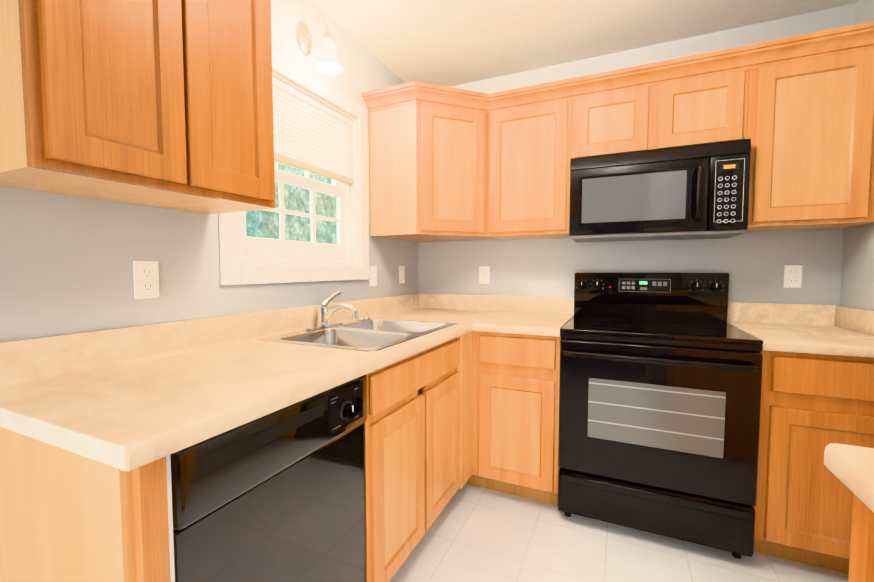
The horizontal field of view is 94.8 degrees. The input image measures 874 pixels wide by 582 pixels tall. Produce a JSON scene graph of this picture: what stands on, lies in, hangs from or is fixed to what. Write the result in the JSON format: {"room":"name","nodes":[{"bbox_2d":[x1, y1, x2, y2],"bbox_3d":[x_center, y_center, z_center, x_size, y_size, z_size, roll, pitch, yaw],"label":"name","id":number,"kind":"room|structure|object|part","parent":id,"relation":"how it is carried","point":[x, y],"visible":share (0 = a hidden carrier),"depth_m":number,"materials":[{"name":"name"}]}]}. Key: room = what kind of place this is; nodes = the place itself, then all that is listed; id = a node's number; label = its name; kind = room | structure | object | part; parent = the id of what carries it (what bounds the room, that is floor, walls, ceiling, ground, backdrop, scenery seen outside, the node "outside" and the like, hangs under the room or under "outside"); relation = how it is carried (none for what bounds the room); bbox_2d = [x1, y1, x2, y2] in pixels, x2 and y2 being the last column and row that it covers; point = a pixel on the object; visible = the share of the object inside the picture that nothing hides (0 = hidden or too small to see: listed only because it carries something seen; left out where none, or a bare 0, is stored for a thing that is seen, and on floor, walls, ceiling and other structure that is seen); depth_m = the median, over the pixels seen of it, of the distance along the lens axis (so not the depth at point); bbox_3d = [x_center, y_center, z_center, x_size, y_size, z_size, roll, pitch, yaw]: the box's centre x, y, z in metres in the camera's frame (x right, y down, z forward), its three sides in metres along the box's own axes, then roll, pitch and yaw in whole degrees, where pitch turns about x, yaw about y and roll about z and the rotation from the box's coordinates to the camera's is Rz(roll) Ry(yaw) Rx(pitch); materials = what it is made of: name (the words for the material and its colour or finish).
{"room":"kitchen","nodes":[
{"label":"kitchen","id":0,"kind":"room"},
{"bbox_2d":[0,0,417,341],"bbox_3d":[-1.171,-0.070,0.810,0.140,2.430,4.940,1,3,25],"label":"wall","id":1,"kind":"structure","parent":0,"point":[66,264],"depth_m":1.24,"materials":[{"name":"grey paint"}]},
{"bbox_2d":[0,0,274,213],"bbox_3d":[-0.756,-0.645,1.056,0.378,0.783,0.718,1,3,25],"label":"upper cabinet","id":2,"kind":"object","parent":1,"relation":"attached to","point":[168,104],"visible":1,"depth_m":0.93,"materials":[{"name":"brown wood"}]},
{"bbox_2d":[133,261,159,298],"bbox_3d":[-0.894,-0.034,1.237,0.008,0.116,0.072,1,3,25],"label":"outlet","id":3,"kind":"object","parent":1,"relation":"attached to","point":[146,279],"visible":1,"depth_m":1.23,"materials":[{"name":"white plastic"}]},
{"bbox_2d":[219,50,368,284],"bbox_3d":[-0.643,-0.522,1.885,0.134,0.956,0.929,1,3,25],"label":"window unit","id":4,"kind":"structure","parent":1,"relation":"in","point":[281,249],"depth_m":1.91,"materials":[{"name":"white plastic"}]},
{"bbox_2d":[273,77,353,184],"bbox_3d":[-0.623,-0.737,1.864,0.030,0.341,0.741,1,3,25],"label":"window shade","id":5,"kind":"object","parent":4,"relation":"attached to","point":[311,135],"visible":0.58,"depth_m":1.90,"materials":[{"name":"white fabric"}]},
{"bbox_2d":[296,20,342,74],"bbox_3d":[-0.512,-1.097,1.781,0.201,0.230,0.128,1,3,25],"label":"lamp","id":6,"kind":"object","parent":1,"relation":"attached to","point":[304,38],"depth_m":1.79,"materials":[{"name":"white glass"}]},
{"bbox_3d":[-0.479,-1.039,1.769,0.128,0.115,0.128,1,3,25],"label":"glass sconce shade","id":7,"kind":"part","parent":6,"relation":"part of","materials":[{"name":"white glass"}]},
{"bbox_2d":[369,266,376,285],"bbox_3d":[-0.372,-0.087,2.365,0.015,0.116,0.072,1,3,25],"label":"light switch","id":8,"kind":"object","parent":1,"relation":"attached to","point":[373,275],"visible":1,"depth_m":2.36,"materials":[{"name":"white plastic"}]},
{"bbox_2d":[399,266,404,283],"bbox_3d":[-0.230,-0.108,2.674,0.015,0.116,0.072,1,3,25],"label":"light switch","id":9,"kind":"object","parent":1,"relation":"attached to","point":[401,274],"visible":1,"depth_m":2.67,"materials":[{"name":"white plastic"}]},
{"bbox_2d":[366,82,497,240],"bbox_3d":[-0.025,-0.713,2.322,0.649,0.783,0.325,1,3,25],"label":"upper cabinet","id":10,"kind":"object","parent":1,"relation":"attached to","point":[450,164],"depth_m":2.25,"materials":[{"name":"brown wood"}]},
{"bbox_2d":[310,0,857,86],"bbox_3d":[1.011,-1.260,-0.255,4.940,0.060,4.940,1,3,25],"label":"ceiling","id":11,"kind":"structure","parent":0,"point":[447,43],"depth_m":2.06,"materials":[{"name":"white paint"}]},
{"bbox_2d":[389,484,848,581],"bbox_3d":[1.011,1.226,-0.123,4.940,0.060,4.940,1,3,25],"label":"floor","id":12,"kind":"structure","parent":0,"point":[473,533],"depth_m":1.68,"materials":[{"name":"tile"}]},
{"bbox_2d":[0,367,387,581],"bbox_3d":[-0.624,0.693,1.112,0.631,0.874,0.719,1,3,25],"label":"base cabinet","id":13,"kind":"object","parent":12,"relation":"on","point":[67,516],"depth_m":0.72,"materials":[{"name":"brown wood"}]},
{"bbox_2d":[170,375,366,581],"bbox_3d":[-0.597,0.696,1.118,0.626,0.869,0.596,1,3,25],"label":"dishwasher","id":14,"kind":"object","parent":12,"relation":"on","point":[277,496],"visible":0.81,"depth_m":0.94,"materials":[{"name":"black metal"}]},
{"bbox_2d":[384,331,475,581],"bbox_3d":[-0.296,0.655,1.826,0.631,0.874,0.935,1,3,25],"label":"base cabinet","id":15,"kind":"object","parent":12,"relation":"on","point":[428,393],"depth_m":1.61,"materials":[{"name":"brown wood"}]},
{"bbox_2d":[0,295,499,471],"bbox_3d":[-0.299,0.149,1.760,0.660,0.142,2.228,1,3,25],"label":"countertop","id":16,"kind":"structure","parent":15,"relation":"on","point":[128,399],"depth_m":1.01,"materials":[{"name":"laminate"}]},
{"bbox_2d":[302,291,358,330],"bbox_3d":[-0.449,0.088,1.843,0.239,0.167,0.250,1,3,25],"label":"faucet","id":17,"kind":"object","parent":16,"relation":"on","point":[325,313],"visible":0.98,"depth_m":1.86,"materials":[{"name":"silver metal"}]},
{"bbox_2d":[256,316,457,351],"bbox_3d":[-0.299,0.251,1.800,0.554,0.187,0.781,1,3,25],"label":"sink","id":18,"kind":"object","parent":16,"relation":"in","point":[366,333],"visible":0.4,"depth_m":1.80,"materials":[{"name":"silver metal"}]},
{"bbox_2d":[393,293,483,300],"bbox_3d":[0.013,0.111,2.473,0.510,0.142,0.668,1,3,25],"label":"countertop","id":19,"kind":"structure","parent":15,"relation":"on","point":[443,297],"depth_m":2.78,"materials":[{"name":"laminate"}]},
{"bbox_2d":[476,296,573,336],"bbox_3d":[0.515,0.124,2.244,0.415,0.142,0.668,1,3,25],"label":"countertop","id":20,"kind":"structure","parent":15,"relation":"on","point":[544,316],"depth_m":2.45,"materials":[{"name":"laminate"}]},
{"bbox_2d":[472,331,560,504],"bbox_3d":[0.510,0.631,2.293,0.442,0.874,0.624,1,3,25],"label":"base cabinet","id":21,"kind":"object","parent":12,"relation":"on","point":[516,377],"depth_m":2.01,"materials":[{"name":"brown wood"}]},
{"bbox_2d":[558,272,762,558],"bbox_3d":[1.030,0.498,1.975,0.754,1.172,0.725,1,3,25],"label":"range","id":22,"kind":"object","parent":12,"relation":"on","point":[660,385],"visible":1,"depth_m":1.72,"materials":[{"name":"black metal"}]},
{"bbox_2d":[754,350,779,555],"bbox_3d":[1.058,0.644,2.042,0.842,0.874,0.624,1,3,25],"label":"base cabinet","id":23,"kind":"object","parent":12,"relation":"on","point":[770,389],"depth_m":1.59,"materials":[{"name":"brown wood"}]},
{"bbox_2d":[727,302,873,357],"bbox_3d":[1.609,0.149,1.754,0.459,0.142,0.645,1,3,25],"label":"countertop","id":24,"kind":"structure","parent":23,"relation":"on","point":[824,329],"depth_m":1.81,"materials":[{"name":"laminate"}]},
{"bbox_2d":[772,351,873,573],"bbox_3d":[1.612,0.657,1.788,0.458,0.874,0.624,1,3,25],"label":"base cabinet","id":25,"kind":"object","parent":12,"relation":"on","point":[813,406],"depth_m":1.53,"materials":[{"name":"brown wood"}]},
{"bbox_2d":[848,493,873,581],"bbox_3d":[0.814,0.738,0.264,0.635,0.874,0.524,1,3,25],"label":"base cabinet","id":26,"kind":"object","parent":12,"relation":"on","point":[861,565],"visible":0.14,"depth_m":0.59,"materials":[{"name":"brown wood"}]},
{"bbox_2d":[824,443,873,511],"bbox_3d":[0.806,0.280,0.255,0.665,0.040,0.546,1,3,25],"label":"countertop","id":27,"kind":"structure","parent":26,"relation":"on","point":[851,467],"depth_m":0.58,"materials":[{"name":"laminate"}]},
{"bbox_2d":[418,3,855,416],"bbox_3d":[1.003,-0.157,2.452,2.440,2.430,0.140,1,3,25],"label":"wall","id":28,"kind":"structure","parent":0,"point":[752,264],"depth_m":2.25,"materials":[{"name":"grey paint"}]},
{"bbox_2d":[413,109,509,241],"bbox_3d":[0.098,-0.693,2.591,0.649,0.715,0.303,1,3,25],"label":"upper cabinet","id":29,"kind":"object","parent":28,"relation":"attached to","point":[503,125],"depth_m":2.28,"materials":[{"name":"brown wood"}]},
{"bbox_2d":[479,266,489,283],"bbox_3d":[0.317,-0.107,2.687,0.072,0.116,0.008,1,3,25],"label":"outlet","id":30,"kind":"object","parent":28,"relation":"attached to","point":[484,274],"visible":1,"depth_m":2.68,"materials":[{"name":"white plastic"}]},
{"bbox_2d":[569,139,750,241],"bbox_3d":[1.095,-0.479,2.066,0.752,0.411,0.444,1,3,25],"label":"over-the-range microwave","id":31,"kind":"object","parent":28,"relation":"attached to","point":[695,191],"visible":1,"depth_m":1.90,"materials":[{"name":"black"}]},
{"bbox_2d":[783,265,802,287],"bbox_3d":[1.786,-0.072,2.014,0.072,0.116,0.009,1,3,25],"label":"outlet","id":32,"kind":"object","parent":28,"relation":"attached to","point":[792,276],"visible":1,"depth_m":2.01,"materials":[{"name":"white plastic"}]},
{"bbox_2d":[840,0,873,310],"bbox_3d":[1.514,-0.070,0.811,0.140,2.430,2.420,1,3,25],"label":"wall","id":33,"kind":"structure","parent":0,"point":[857,283],"depth_m":1.78,"materials":[{"name":"grey paint"}]},
{"label":"outside","id":34,"kind":"structure","parent":0,"visible":0},
{"bbox_2d":[246,162,336,244],"bbox_3d":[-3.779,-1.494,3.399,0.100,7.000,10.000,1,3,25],"label":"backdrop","id":35,"kind":"structure","parent":34,"point":[257,227],"depth_m":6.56,"materials":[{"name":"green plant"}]}
]}

